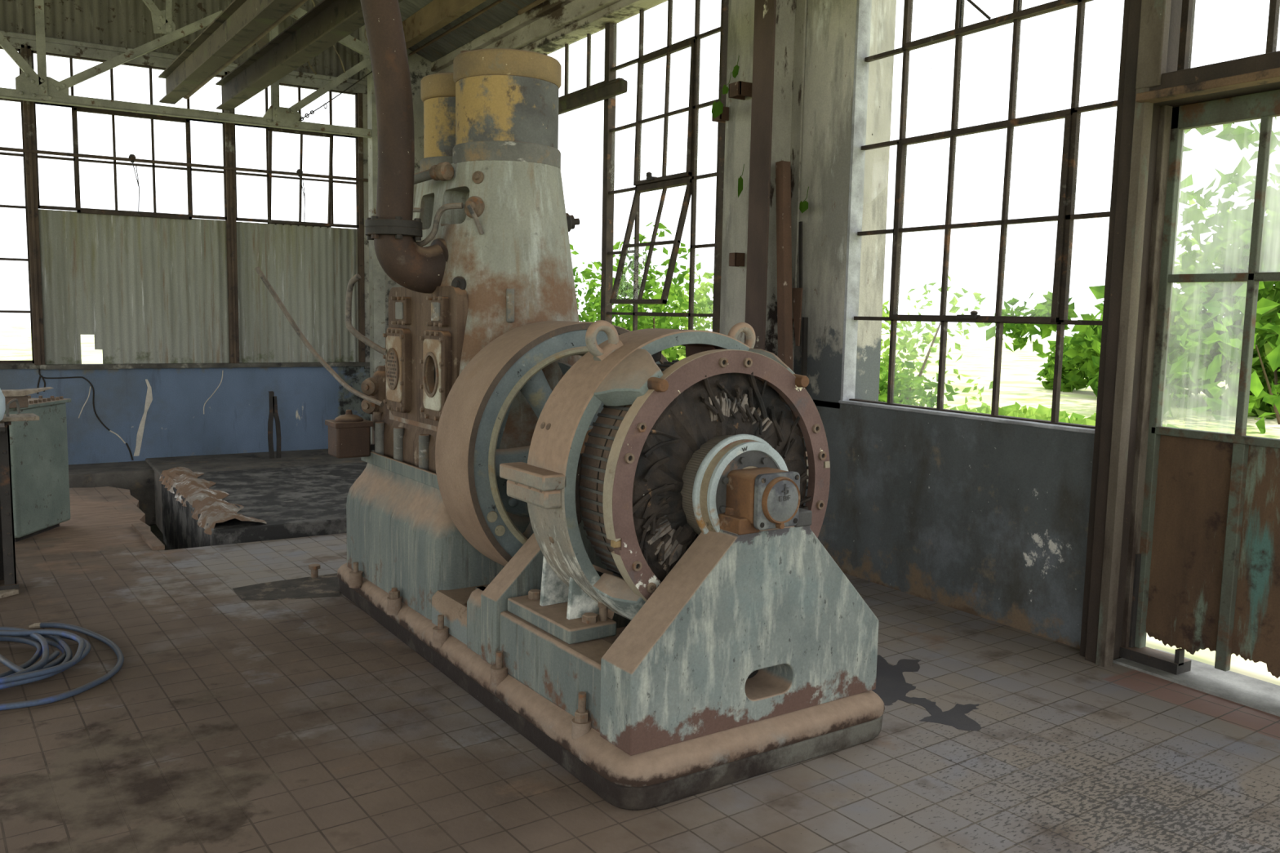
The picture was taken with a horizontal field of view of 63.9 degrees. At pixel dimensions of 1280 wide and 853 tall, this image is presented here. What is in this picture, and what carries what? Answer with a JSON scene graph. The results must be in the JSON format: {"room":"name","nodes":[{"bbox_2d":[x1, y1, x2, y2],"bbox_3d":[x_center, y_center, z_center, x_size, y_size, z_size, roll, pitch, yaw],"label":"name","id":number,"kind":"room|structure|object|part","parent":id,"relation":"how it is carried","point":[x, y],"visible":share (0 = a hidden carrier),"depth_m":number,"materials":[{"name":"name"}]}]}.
{"room":"power station hall","nodes":[
{"label":"power station hall","id":0,"kind":"room"},
{"bbox_2d":[0,0,436,533],"bbox_3d":[-6.139,-2.631,8.284,10.500,7.282,1.510,-3,7,-32],"label":"wall","id":1,"kind":"structure","parent":0,"point":[166,393],"depth_m":10.13,"materials":[{"name":"metal"}]},
{"bbox_2d":[0,46,34,363],"bbox_3d":[-6.273,-1.959,8.941,1.638,2.833,0.040,-3,7,-32],"label":"window","id":2,"kind":"structure","parent":1,"relation":"in","point":[23,154],"depth_m":9.35,"materials":[{"name":"metal"}]},
{"bbox_2d":[20,44,44,364],"bbox_3d":[-5.553,-2.000,9.383,0.084,2.870,0.125,-3,7,-32],"label":"trim","id":3,"kind":"structure","parent":1,"relation":"attached to","point":[28,106],"depth_m":9.36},
{"bbox_2d":[31,50,226,220],"bbox_3d":[-4.793,-2.722,9.728,1.658,1.430,0.114,-3,7,-32],"label":"window","id":4,"kind":"structure","parent":1,"relation":"in","point":[77,208],"depth_m":9.72,"materials":[{"name":"metal"}]},
{"bbox_3d":[-4.818,-2.489,9.775,0.989,0.956,0.042,-3,7,-32],"label":"vent sash","id":5,"kind":"part","parent":4,"relation":"part of","materials":[{"name":"metal"}]},
{"bbox_3d":[-4.809,-2.309,9.746,0.068,0.545,0.076,4,7,21],"label":"sash cord","id":6,"kind":"part","parent":4,"relation":"part of","materials":[{"name":"fabric"}]},
{"bbox_3d":[-4.857,-1.320,9.939,1.632,1.435,0.018,-3,7,-32],"label":"corrugated panel","id":7,"kind":"part","parent":1,"relation":"part of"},
{"bbox_2d":[0,30,367,93],"bbox_3d":[-6.868,-3.384,8.377,9.420,0.130,0.110,-3,7,-32],"label":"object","id":8,"kind":"structure","parent":1,"relation":"attached to","point":[53,45],"depth_m":9.62,"materials":[{"name":"grey paint"}]},
{"bbox_2d":[0,146,368,182],"bbox_3d":[-4.935,-2.518,9.638,5.160,0.032,0.032,-3,7,-32],"label":"rod","id":9,"kind":"object","parent":1,"relation":"attached to","point":[4,148],"visible":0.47,"depth_m":9.91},
{"bbox_2d":[0,0,385,451],"bbox_3d":[-6.656,-2.708,8.097,9.430,6.356,0.164,-3,7,-32],"label":"roof truss","id":10,"kind":"object","parent":1,"relation":"on","point":[30,86],"visible":0.77,"depth_m":9.69,"materials":[{"name":"metal"}]},
{"bbox_3d":[-5.187,-3.660,8.858,0.067,1.560,0.065,-3,7,-32],"label":"post","id":11,"kind":"part","parent":10,"relation":"part of","materials":[{"name":"grey paint"}]},
{"bbox_3d":[-5.194,-2.968,8.919,0.400,0.190,0.010,-3,7,-32],"label":"gusset plate","id":12,"kind":"part","parent":10,"relation":"part of","materials":[{"name":"grey paint"}]},
{"bbox_3d":[-4.348,-3.689,9.360,0.200,0.220,0.010,-3,7,-32],"label":"gusset plate","id":13,"kind":"part","parent":10,"relation":"part of","materials":[{"name":"grey paint"}]},
{"bbox_3d":[-3.530,-3.542,9.908,0.067,1.160,0.065,-3,7,-32],"label":"post","id":14,"kind":"part","parent":10,"relation":"part of","materials":[{"name":"metal"}]},
{"bbox_3d":[-3.479,-3.031,9.984,0.360,0.150,0.010,-3,7,-32],"label":"gusset plate","id":15,"kind":"part","parent":10,"relation":"part of","materials":[{"name":"grey paint"}]},
{"bbox_2d":[298,71,372,120],"bbox_3d":[-3.006,-3.289,10.180,0.756,0.588,0.030,-3,7,-32],"label":"wire","id":16,"kind":"object","parent":10,"relation":"attached to","point":[311,112],"visible":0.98,"depth_m":10.13,"materials":[{"name":"metal"}]},
{"bbox_3d":[-2.707,-3.634,10.392,0.230,0.390,0.010,-3,7,-32],"label":"gusset plate","id":17,"kind":"part","parent":10,"relation":"part of","materials":[{"name":"grey paint"}]},
{"bbox_2d":[158,0,301,104],"bbox_3d":[-0.939,-2.450,4.419,0.130,0.230,11.961,-3,8,-34],"label":"beam","id":18,"kind":"structure","parent":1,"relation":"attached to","point":[242,21],"depth_m":7.50,"materials":[{"name":"metal"}]},
{"bbox_2d":[182,0,307,98],"bbox_3d":[-0.790,-2.418,4.428,0.075,0.070,12.010,-3,8,-34],"label":"conduit pipe","id":19,"kind":"object","parent":18,"relation":"attached to","point":[301,2],"visible":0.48,"depth_m":7.52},
{"bbox_2d":[223,71,239,363],"bbox_3d":[-4.098,-2.070,10.283,0.084,2.870,0.125,-3,7,-32],"label":"trim","id":20,"kind":"structure","parent":1,"relation":"attached to","point":[231,224],"depth_m":10.27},
{"bbox_2d":[267,391,280,458],"bbox_3d":[-3.645,-0.015,10.227,0.124,0.675,0.024,-3,7,-32],"label":"post","id":21,"kind":"object","parent":1,"relation":"on","point":[273,399],"visible":1,"depth_m":10.21,"materials":[{"name":"metal"}]},
{"bbox_3d":[-3.671,-0.013,10.212,0.064,0.675,0.024,-3,7,-32],"label":"post blade","id":22,"kind":"part","parent":21,"relation":"part of","materials":[{"name":"metal"}]},
{"bbox_3d":[-3.625,0.009,10.243,0.075,0.625,0.024,-3,7,-32],"label":"post blade","id":23,"kind":"part","parent":21,"relation":"part of","materials":[{"name":"metal"}]},
{"bbox_2d":[233,83,359,228],"bbox_3d":[-3.518,-2.787,10.551,1.271,1.429,0.174,-3,7,-32],"label":"window","id":24,"kind":"structure","parent":1,"relation":"in","point":[269,131],"depth_m":10.56,"materials":[{"name":"metal"}]},
{"bbox_3d":[-3.503,-2.551,10.589,0.641,0.952,0.174,-3,7,-32],"label":"vent sash","id":25,"kind":"part","parent":24,"relation":"part of","materials":[{"name":"metal"}]},
{"bbox_3d":[-3.494,-2.372,10.560,0.068,0.545,0.076,4,7,21],"label":"sash cord","id":26,"kind":"part","parent":24,"relation":"part of","materials":[{"name":"fabric"}]},
{"bbox_3d":[-3.565,-1.380,10.739,1.248,1.430,0.018,-3,7,-32],"label":"corrugated panel","id":27,"kind":"part","parent":1,"relation":"part of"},
{"bbox_2d":[215,0,402,111],"bbox_3d":[-0.494,-2.740,4.664,0.312,0.770,11.961,-3,8,-34],"label":"beam","id":28,"kind":"structure","parent":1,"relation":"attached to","point":[330,21],"depth_m":7.68,"materials":[{"name":"metal"}]},
{"bbox_2d":[307,0,316,75],"bbox_3d":[-2.609,-3.187,8.171,0.084,0.756,0.055,0,6,-10],"label":"vine","id":29,"kind":"object","parent":28,"relation":"hanging from","point":[310,66],"visible":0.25,"depth_m":8.18,"materials":[{"name":"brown plant"}]},
{"bbox_2d":[333,44,345,72],"bbox_3d":[-2.419,-3.245,8.274,0.047,0.755,0.119,6,8,39],"label":"vine","id":30,"kind":"object","parent":28,"relation":"hanging from","point":[335,51],"visible":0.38,"depth_m":8.28,"materials":[{"name":"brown plant"}]},
{"bbox_2d":[357,92,364,362],"bbox_3d":[-2.992,-2.124,10.980,0.050,2.870,0.105,-3,7,-32],"label":"trim","id":31,"kind":"structure","parent":1,"relation":"attached to","point":[361,285],"depth_m":10.96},
{"bbox_2d":[315,0,546,62],"bbox_3d":[-2.986,-4.025,0.725,13.220,2.762,17.200,-3,7,-32],"label":"ceiling","id":32,"kind":"structure","parent":0,"point":[433,29],"depth_m":9.79,"materials":[{"name":"metal"}]},
{"bbox_2d":[0,486,1279,852],"bbox_3d":[-2.217,1.553,2.390,10.620,0.644,16.050,-3,7,-32],"label":"floor","id":33,"kind":"structure","parent":0,"point":[251,705],"depth_m":3.71,"materials":[{"name":"tile"}]},
{"bbox_2d":[0,589,18,598],"bbox_3d":[-3.523,0.910,5.153,0.140,0.026,0.749,4,7,24],"label":"wooden skid","id":34,"kind":"object","parent":33,"relation":"on","point":[3,593],"visible":0.76,"depth_m":5.42,"materials":[{"name":"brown wood"}]},
{"bbox_2d":[0,398,20,590],"bbox_3d":[-3.550,0.378,5.267,0.677,1.005,0.550,-3,7,-32],"label":"rack","id":35,"kind":"object","parent":34,"relation":"on","point":[9,579],"visible":0.97,"depth_m":5.44,"materials":[{"name":"metal"}]},
{"bbox_3d":[-3.674,0.419,5.378,0.580,0.850,0.020,-3,7,-32],"label":"frame","id":36,"kind":"part","parent":35,"relation":"part of","materials":[{"name":"metal"}]},
{"bbox_2d":[0,422,4,431],"bbox_3d":[-3.510,0.010,5.099,0.600,0.020,0.300,-3,7,-32],"label":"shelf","id":37,"kind":"object","parent":35,"relation":"attached to","point":[2,424],"depth_m":5.15,"materials":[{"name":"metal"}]},
{"bbox_2d":[0,388,5,421],"bbox_3d":[-3.346,-0.131,5.125,0.300,0.262,0.300,-3,7,-32],"label":"jerrycan","id":38,"kind":"object","parent":35,"relation":"on","point":[2,403],"visible":1,"depth_m":5.16,"materials":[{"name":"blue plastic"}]},
{"bbox_3d":[-3.615,-0.014,5.297,0.630,0.020,0.170,-3,7,-32],"label":"frame","id":39,"kind":"part","parent":35,"relation":"part of","materials":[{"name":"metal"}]},
{"bbox_3d":[-3.370,0.416,5.461,0.055,0.890,0.080,-3,7,-32],"label":"frame post","id":40,"kind":"part","parent":35,"relation":"part of","materials":[{"name":"metal"}]},
{"bbox_3d":[-3.654,0.853,5.426,0.630,0.022,0.270,-3,7,-32],"label":"frame","id":41,"kind":"part","parent":35,"relation":"part of","materials":[{"name":"metal"}]},
{"bbox_2d":[0,413,39,422],"bbox_3d":[-3.547,-0.033,5.292,0.760,0.022,0.200,-4,8,-38],"label":"plank","id":42,"kind":"object","parent":35,"relation":"on","point":[28,416],"visible":1,"depth_m":5.41,"materials":[{"name":"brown wood"}]},
{"bbox_2d":[4,395,71,542],"bbox_3d":[-4.285,0.267,6.850,0.660,0.908,0.642,1,6,0],"label":"cabinet","id":43,"kind":"object","parent":33,"relation":"on","point":[39,462],"visible":0.65,"depth_m":6.81,"materials":[{"name":"metal"}]},
{"bbox_2d":[4,395,28,408],"bbox_3d":[-4.078,-0.150,6.360,0.470,0.075,0.160,-4,8,-42],"label":"wooden block","id":44,"kind":"object","parent":43,"relation":"on","point":[23,400],"visible":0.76,"depth_m":6.42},
{"bbox_2d":[0,386,53,396],"bbox_3d":[-3.996,-0.210,6.362,0.620,0.045,0.120,-4,8,-40],"label":"plank","id":45,"kind":"object","parent":44,"relation":"on","point":[6,393],"visible":1,"depth_m":6.42,"materials":[{"name":"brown wood"}]},
{"bbox_2d":[0,622,124,711],"bbox_3d":[-2.717,0.983,4.359,0.914,0.088,1.128,-3,7,-32],"label":"garden hose","id":46,"kind":"object","parent":33,"relation":"on","point":[24,673],"visible":1,"depth_m":4.34,"materials":[{"name":"blue rubber"}]},
{"bbox_2d":[159,462,367,550],"bbox_3d":[-2.144,0.740,8.650,3.204,0.659,2.600,-3,7,-32],"label":"concrete block","id":47,"kind":"object","parent":33,"relation":"on","point":[216,508],"visible":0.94,"depth_m":7.82,"materials":[{"name":"concrete"}]},
{"bbox_2d":[308,564,320,577],"bbox_3d":[-1.879,0.838,5.923,0.059,0.082,0.068,-3,7,-32],"label":"bolt","id":48,"kind":"object","parent":33,"relation":"on","point":[314,568],"visible":1,"depth_m":5.91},
{"bbox_2d":[337,577,883,810],"bbox_3d":[-0.403,0.989,4.743,1.210,0.084,3.042,-3,8,-34],"label":"concrete plinth","id":49,"kind":"object","parent":33,"relation":"on","point":[633,798],"visible":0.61,"depth_m":3.55,"materials":[{"name":"concrete"}]},
{"bbox_2d":[337,451,884,786],"bbox_3d":[-0.395,0.572,4.697,1.218,0.752,3.051,-3,8,-34],"label":"bedplate","id":50,"kind":"object","parent":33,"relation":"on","point":[753,644],"visible":0.83,"depth_m":3.58,"materials":[{"name":"grey paint"}]},
{"bbox_2d":[254,48,582,517],"bbox_3d":[-1.095,-0.771,5.201,1.202,2.255,1.813,-3,8,-34],"label":"engine","id":51,"kind":"object","parent":50,"relation":"on","point":[489,181],"visible":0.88,"depth_m":4.71,"materials":[{"name":"paint"}]},
{"bbox_3d":[-1.529,-0.046,5.392,0.200,0.085,0.180,-3,8,-34],"label":"lubricator lid","id":52,"kind":"part","parent":51,"relation":"part of","materials":[{"name":"metal"}]},
{"bbox_2d":[386,351,396,386],"bbox_3d":[-1.247,-0.290,5.172,0.009,0.184,0.144,-3,8,-34],"label":"grille","id":53,"kind":"object","parent":51,"relation":"attached to","point":[391,355],"depth_m":5.17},
{"bbox_3d":[-1.240,-0.291,5.176,0.012,0.330,0.204,-3,8,-34],"label":"plate","id":54,"kind":"part","parent":51,"relation":"part of","materials":[{"name":"beige paint"}]},
{"bbox_3d":[-1.195,-0.576,5.105,0.012,0.085,0.090,-3,8,-34],"label":"plate","id":55,"kind":"part","parent":51,"relation":"part of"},
{"bbox_2d":[360,0,448,293],"bbox_3d":[-1.195,-2.096,4.529,0.800,3.000,0.273,-3,8,-34],"label":"exhaust pipe","id":56,"kind":"object","parent":51,"relation":"on","point":[393,231],"visible":0.93,"depth_m":4.63,"materials":[{"name":"metal"}]},
{"bbox_3d":[-0.967,-0.242,4.779,0.012,0.330,0.200,-3,8,-34],"label":"plate","id":57,"kind":"part","parent":51,"relation":"part of","materials":[{"name":"beige paint"}]},
{"bbox_3d":[-0.941,-0.531,4.736,0.012,0.085,0.090,-3,8,-34],"label":"plate","id":58,"kind":"part","parent":51,"relation":"part of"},
{"bbox_3d":[-0.742,-0.933,4.626,0.078,0.134,0.028,1,6,-3],"label":"lever arm","id":59,"kind":"part","parent":51,"relation":"part of","materials":[{"name":"grey metal"}]},
{"bbox_3d":[-0.473,0.051,4.764,0.740,0.740,0.080,-3,8,-34],"label":"plate","id":60,"kind":"part","parent":51,"relation":"part of","materials":[{"name":"blue paint"}]},
{"bbox_3d":[0.117,0.847,3.975,1.085,0.235,0.800,-3,8,-34],"label":"dynamo rail","id":61,"kind":"part","parent":50,"relation":"part of","materials":[{"name":"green metal"}]},
{"bbox_2d":[580,428,591,457],"bbox_3d":[-0.130,0.143,4.267,0.460,0.280,0.160,-3,8,-34],"label":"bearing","id":62,"kind":"object","parent":50,"relation":"on","point":[586,437],"visible":0.02,"depth_m":4.21,"materials":[{"name":"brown metal"}]},
{"bbox_3d":[-0.401,0.869,4.730,1.218,0.154,3.051,-3,8,-34],"label":"foot moulding","id":63,"kind":"part","parent":50,"relation":"part of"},
{"bbox_2d":[499,320,808,644],"bbox_3d":[0.127,0.174,3.893,1.264,1.142,0.730,-3,8,-34],"label":"frame","id":64,"kind":"object","parent":50,"relation":"on","point":[574,603],"visible":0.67,"depth_m":3.61,"materials":[{"name":"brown metal"}]},
{"bbox_3d":[-0.029,0.618,3.584,0.219,0.196,0.190,-3,8,-34],"label":"brush ring arm","id":65,"kind":"part","parent":64,"relation":"part of"},
{"bbox_3d":[-0.019,-0.163,3.495,0.218,0.198,0.190,-3,8,-34],"label":"brush ring arm","id":66,"kind":"part","parent":64,"relation":"part of"},
{"bbox_2d":[602,349,830,601],"bbox_3d":[0.302,0.220,3.639,0.985,0.985,0.067,-3,8,-34],"label":"ring","id":67,"kind":"object","parent":64,"relation":"attached to","point":[631,436],"visible":0.71,"depth_m":3.45,"materials":[{"name":"brown metal"}]},
{"bbox_3d":[0.525,-0.193,3.865,0.218,0.198,0.190,-3,8,-34],"label":"brush ring arm","id":68,"kind":"part","parent":64,"relation":"part of"},
{"bbox_2d":[578,360,811,582],"bbox_3d":[0.000,0.166,4.079,0.887,0.887,1.560,-3,8,-34],"label":"armature","id":69,"kind":"object","parent":50,"relation":"on","point":[720,424],"visible":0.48,"depth_m":3.53,"materials":[{"name":"metal"}]},
{"bbox_2d":[435,320,668,566],"bbox_3d":[-0.304,0.112,4.521,1.144,1.144,0.320,-3,8,-34],"label":"flywheel","id":70,"kind":"object","parent":69,"relation":"attached to","point":[468,460],"visible":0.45,"depth_m":4.21,"materials":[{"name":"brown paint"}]},
{"bbox_2d":[718,466,812,534],"bbox_3d":[0.440,0.247,3.489,0.328,0.202,0.219,-3,8,-34],"label":"bearing","id":71,"kind":"object","parent":50,"relation":"on","point":[766,498],"visible":0.98,"depth_m":3.39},
{"bbox_2d":[744,0,806,371],"bbox_3d":[0.844,-1.289,6.489,0.255,4.280,0.193,-3,7,-32],"label":"steel column","id":72,"kind":"structure","parent":33,"relation":"on","point":[780,25],"depth_m":6.41,"materials":[{"name":"metal"}]},
{"bbox_2d":[737,164,744,197],"bbox_3d":[0.653,-1.593,6.656,0.038,0.221,0.052,2,6,11],"label":"vine leaf","id":73,"kind":"object","parent":72,"relation":"hanging from","point":[740,180],"visible":1,"depth_m":6.64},
{"bbox_3d":[0.644,-1.553,6.651,0.018,0.142,0.056,-3,7,-32],"label":"blade","id":74,"kind":"part","parent":73,"relation":"part of","materials":[{"name":"green plant"}]},
{"bbox_2d":[775,160,792,370],"bbox_3d":[0.898,-0.833,6.372,0.064,1.605,0.181,-3,7,-32],"label":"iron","id":75,"kind":"object","parent":72,"relation":"attached to","point":[783,168],"visible":0.64,"depth_m":6.34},
{"bbox_2d":[871,654,981,731],"bbox_3d":[1.003,1.108,4.292,0.696,0.001,0.876,0,6,-10],"label":"oil stain","id":76,"kind":"object","parent":33,"relation":"on","point":[891,686],"visible":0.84,"depth_m":4.23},
{"bbox_2d":[719,0,1094,648],"bbox_3d":[2.441,-0.998,4.486,0.332,4.400,17.200,-3,7,-32],"label":"wall","id":77,"kind":"structure","parent":0,"point":[987,517],"depth_m":6.06,"materials":[{"name":"paint"}]},
{"bbox_2d":[431,0,667,73],"bbox_3d":[2.354,-2.994,4.188,0.450,0.370,17.200,-3,7,-32],"label":"trim","id":78,"kind":"structure","parent":77,"relation":"attached to","point":[546,28],"depth_m":8.95,"materials":[{"name":"paint"}]},
{"bbox_2d":[543,33,604,99],"bbox_3d":[-0.736,-1.510,9.437,0.070,4.015,1.669,-3,7,-32],"label":"window","id":79,"kind":"structure","parent":77,"relation":"in","point":[588,85],"depth_m":8.85,"materials":[{"name":"metal"}]},
{"bbox_3d":[-0.736,-1.510,9.437,0.070,4.015,1.669,-3,7,-32],"label":"frame","id":80,"kind":"part","parent":79,"relation":"part of","materials":[{"name":"metal"}]},
{"bbox_2d":[558,77,627,115],"bbox_3d":[-0.688,-2.836,9.076,0.090,0.130,2.180,-3,7,-32],"label":"beam","id":81,"kind":"structure","parent":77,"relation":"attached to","point":[619,86],"depth_m":8.53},
{"bbox_2d":[600,0,728,333],"bbox_3d":[0.044,-1.335,7.983,0.288,4.015,1.646,-3,7,-32],"label":"window","id":82,"kind":"structure","parent":77,"relation":"in","point":[689,178],"depth_m":7.84,"materials":[{"name":"metal"}]},
{"bbox_3d":[-0.063,-1.194,8.050,0.112,0.459,0.407,-3,7,-32],"label":"pane","id":83,"kind":"part","parent":82,"relation":"part of","materials":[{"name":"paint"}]},
{"bbox_3d":[0.080,-1.406,7.897,0.264,0.926,0.772,-3,7,-32],"label":"vent sash","id":84,"kind":"part","parent":82,"relation":"part of","materials":[{"name":"metal"}]},
{"bbox_3d":[0.186,-2.374,7.845,0.061,0.976,0.772,-3,7,-32],"label":"vent sash","id":85,"kind":"part","parent":82,"relation":"part of","materials":[{"name":"glass"}]},
{"bbox_2d":[711,106,728,123],"bbox_3d":[0.571,-2.155,7.089,0.116,0.090,0.096,-3,7,-32],"label":"wall bracket","id":86,"kind":"object","parent":77,"relation":"attached to","point":[724,116],"visible":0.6,"depth_m":7.05,"materials":[{"name":"metal"}]},
{"bbox_2d":[728,252,745,266],"bbox_3d":[0.663,-1.136,6.986,0.092,0.090,0.072,-3,7,-32],"label":"wall bracket","id":87,"kind":"object","parent":77,"relation":"attached to","point":[735,259],"visible":1,"depth_m":6.96,"materials":[{"name":"metal"}]},
{"bbox_2d":[728,80,751,100],"bbox_3d":[0.680,-2.235,6.827,0.140,0.090,0.120,-3,7,-32],"label":"wall bracket","id":88,"kind":"object","parent":77,"relation":"attached to","point":[739,90],"visible":0.86,"depth_m":6.78,"materials":[{"name":"metal"}]},
{"bbox_2d":[711,90,723,118],"bbox_3d":[0.523,-2.149,6.831,0.053,0.200,0.135,-3,7,-32],"label":"vine leaf","id":89,"kind":"object","parent":88,"relation":"hanging from","point":[717,108],"visible":1,"depth_m":6.82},
{"bbox_3d":[0.508,-2.110,6.826,0.016,0.123,0.135,-3,7,-32],"label":"blade","id":90,"kind":"part","parent":89,"relation":"part of","materials":[{"name":"green plant"}]},
{"bbox_2d":[722,71,731,94],"bbox_3d":[0.568,-2.254,6.726,0.057,0.146,0.056,2,6,7],"label":"vine leaf","id":91,"kind":"object","parent":88,"relation":"hanging from","point":[725,89],"visible":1,"depth_m":6.73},
{"bbox_3d":[0.558,-2.213,6.729,0.009,0.062,0.072,-3,7,-32],"label":"blade","id":92,"kind":"part","parent":91,"relation":"part of","materials":[{"name":"green plant"}]},
{"bbox_2d":[732,55,739,78],"bbox_3d":[0.635,-2.330,6.637,0.053,0.153,0.071,-3,7,-32],"label":"vine leaf","id":93,"kind":"object","parent":88,"relation":"hanging from","point":[735,73],"visible":1,"depth_m":6.63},
{"bbox_3d":[0.617,-2.295,6.630,0.010,0.083,0.071,-3,7,-32],"label":"blade","id":94,"kind":"part","parent":93,"relation":"part of","materials":[{"name":"green plant"}]},
{"bbox_2d":[799,221,802,288],"bbox_3d":[1.001,-1.064,6.391,0.018,0.422,0.061,-1,7,-16],"label":"strip","id":95,"kind":"object","parent":77,"relation":"attached to","point":[800,222],"visible":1,"depth_m":6.38,"materials":[{"name":"metal"}]},
{"bbox_2d":[792,288,802,346],"bbox_3d":[0.981,-0.686,6.424,0.010,0.360,0.085,-3,7,-32],"label":"iron bracket","id":96,"kind":"object","parent":95,"relation":"attached to","point":[797,292],"visible":1,"depth_m":6.41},
{"bbox_2d":[799,186,808,213],"bbox_3d":[1.008,-1.394,6.307,0.054,0.167,0.066,2,6,7],"label":"vine leaf","id":97,"kind":"object","parent":77,"relation":"attached to","point":[803,206],"visible":1,"depth_m":6.30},
{"bbox_3d":[1.003,-1.350,6.309,0.011,0.079,0.085,-3,7,-32],"label":"blade","id":98,"kind":"part","parent":97,"relation":"part of","materials":[{"name":"green plant"}]},
{"bbox_2d":[800,316,808,436],"bbox_3d":[1.033,-0.312,6.464,0.030,0.750,0.040,-3,7,-32],"label":"bar","id":99,"kind":"object","parent":77,"relation":"attached to","point":[805,320],"visible":0.43,"depth_m":6.44,"materials":[{"name":"metal"}]},
{"bbox_2d":[848,0,1117,428],"bbox_3d":[1.731,-1.546,5.368,0.136,3.009,1.790,-3,7,-32],"label":"window","id":100,"kind":"structure","parent":77,"relation":"in","point":[1066,216],"depth_m":5.28,"materials":[{"name":"metal"}]},
{"bbox_3d":[1.767,-1.548,5.391,0.050,3.009,1.790,-3,7,-32],"label":"frame","id":101,"kind":"part","parent":100,"relation":"part of","materials":[{"name":"metal"}]},
{"bbox_3d":[1.760,-1.065,5.412,0.054,1.015,1.107,-3,7,-32],"label":"vent sash","id":102,"kind":"part","parent":100,"relation":"part of","materials":[{"name":"metal"}]},
{"bbox_3d":[1.790,-2.527,5.252,0.051,0.943,1.107,-3,7,-32],"label":"vent sash","id":103,"kind":"part","parent":100,"relation":"part of","materials":[{"name":"metal"}]},
{"bbox_2d":[1079,0,1279,667],"bbox_3d":[2.779,-0.793,3.691,0.370,4.020,2.260,-3,7,-32],"label":"door frame","id":104,"kind":"structure","parent":77,"relation":"attached to","point":[1150,83],"depth_m":4.53,"materials":[{"name":"wood"}]},
{"bbox_2d":[1119,88,1279,678],"bbox_3d":[2.799,-0.065,3.849,0.110,2.500,1.955,-3,7,-32],"label":"door","id":105,"kind":"structure","parent":77,"relation":"in","point":[1206,573],"depth_m":4.45,"materials":[{"name":"metal"}]},
{"bbox_2d":[1177,0,1279,70],"bbox_3d":[2.850,-2.100,3.599,0.050,1.400,1.900,-3,7,-32],"label":"window","id":106,"kind":"structure","parent":77,"relation":"in","point":[1188,11],"depth_m":4.40,"materials":[{"name":"metal"}]},
{"bbox_3d":[2.850,-2.100,3.599,0.050,1.400,1.900,-3,7,-32],"label":"frame","id":107,"kind":"part","parent":106,"relation":"part of","materials":[{"name":"metal"}]},
{"label":"outside","id":108,"kind":"structure","parent":0,"visible":0},
{"bbox_2d":[0,325,1279,685],"bbox_3d":[-5.306,0.705,8.625,180.000,0.270,140.000,-3,7,-32],"label":"ground","id":109,"kind":"structure","parent":108,"point":[1020,368],"depth_m":27.21,"materials":[{"name":"white"}]},
{"bbox_2d":[569,240,684,328],"bbox_3d":[-0.815,-1.246,14.412,3.747,2.700,3.450,1,6,-1],"label":"bush","id":110,"kind":"object","parent":109,"relation":"on","point":[589,294],"visible":0.02,"depth_m":14.25,"materials":[{"name":"green plant"}]},
{"bbox_2d":[576,221,713,361],"bbox_3d":[0.258,-1.034,12.544,3.467,2.790,3.330,2,6,12],"label":"bush","id":111,"kind":"object","parent":109,"relation":"on","point":[644,322],"visible":0.14,"depth_m":12.00,"materials":[{"name":"green plant"}]},
{"bbox_2d":[624,267,890,360],"bbox_3d":[1.170,-1.002,13.634,3.370,2.421,3.508,-2,7,-24],"label":"bush","id":112,"kind":"object","parent":109,"relation":"on","point":[699,297],"visible":0.04,"depth_m":13.88,"materials":[{"name":"green plant"}]},
{"bbox_2d":[878,360,959,407],"bbox_3d":[2.953,-0.176,12.060,1.457,1.221,1.372,4,7,24],"label":"bush","id":113,"kind":"object","parent":109,"relation":"on","point":[900,385],"visible":0.16,"depth_m":11.88,"materials":[{"name":"green plant"}]},
{"bbox_2d":[879,275,992,413],"bbox_3d":[3.134,-0.818,13.108,2.229,2.260,2.095,-2,7,-23],"label":"bush","id":114,"kind":"object","parent":109,"relation":"on","point":[904,344],"visible":0.24,"depth_m":12.75,"materials":[{"name":"green plant"}]},
{"bbox_2d":[950,401,1096,422],"bbox_3d":[5.255,-0.067,14.340,2.911,0.431,2.727,1,6,-6],"label":"clump","id":115,"kind":"object","parent":109,"relation":"on","point":[1011,410],"visible":0.1,"depth_m":14.52,"materials":[{"name":"green plant"}]},
{"bbox_2d":[965,408,1181,428],"bbox_3d":[5.308,0.104,12.586,2.813,0.476,2.790,-3,7,-32],"label":"clump","id":116,"kind":"object","parent":109,"relation":"on","point":[1091,420],"visible":0.06,"depth_m":12.72,"materials":[{"name":"green plant"}]},
{"bbox_2d":[983,291,1257,398],"bbox_3d":[10.597,-1.649,22.528,4.932,2.650,5.201,-3,8,-34],"label":"bush","id":117,"kind":"object","parent":109,"relation":"on","point":[1077,365],"visible":0.18,"depth_m":22.58,"materials":[{"name":"green plant"}]},
{"bbox_2d":[1071,116,1279,434],"bbox_3d":[10.841,-2.620,17.052,6.886,5.939,6.232,-1,7,-20],"label":"bush","id":118,"kind":"object","parent":109,"relation":"on","point":[1188,366],"visible":0.59,"depth_m":17.17,"materials":[{"name":"green plant"}]},
{"bbox_2d":[1168,265,1279,407],"bbox_3d":[12.378,-1.814,21.534,5.390,3.206,5.423,6,8,36],"label":"bush","id":119,"kind":"object","parent":109,"relation":"on","point":[1229,287],"visible":0.05,"depth_m":20.20,"materials":[{"name":"green plant"}]},
{"bbox_2d":[1169,191,1279,420],"bbox_3d":[12.747,-2.471,20.059,5.906,4.766,6.371,0,6,-11],"label":"bush","id":120,"kind":"object","parent":109,"relation":"on","point":[1209,287],"visible":0.12,"depth_m":19.88,"materials":[{"name":"green plant"}]}
]}

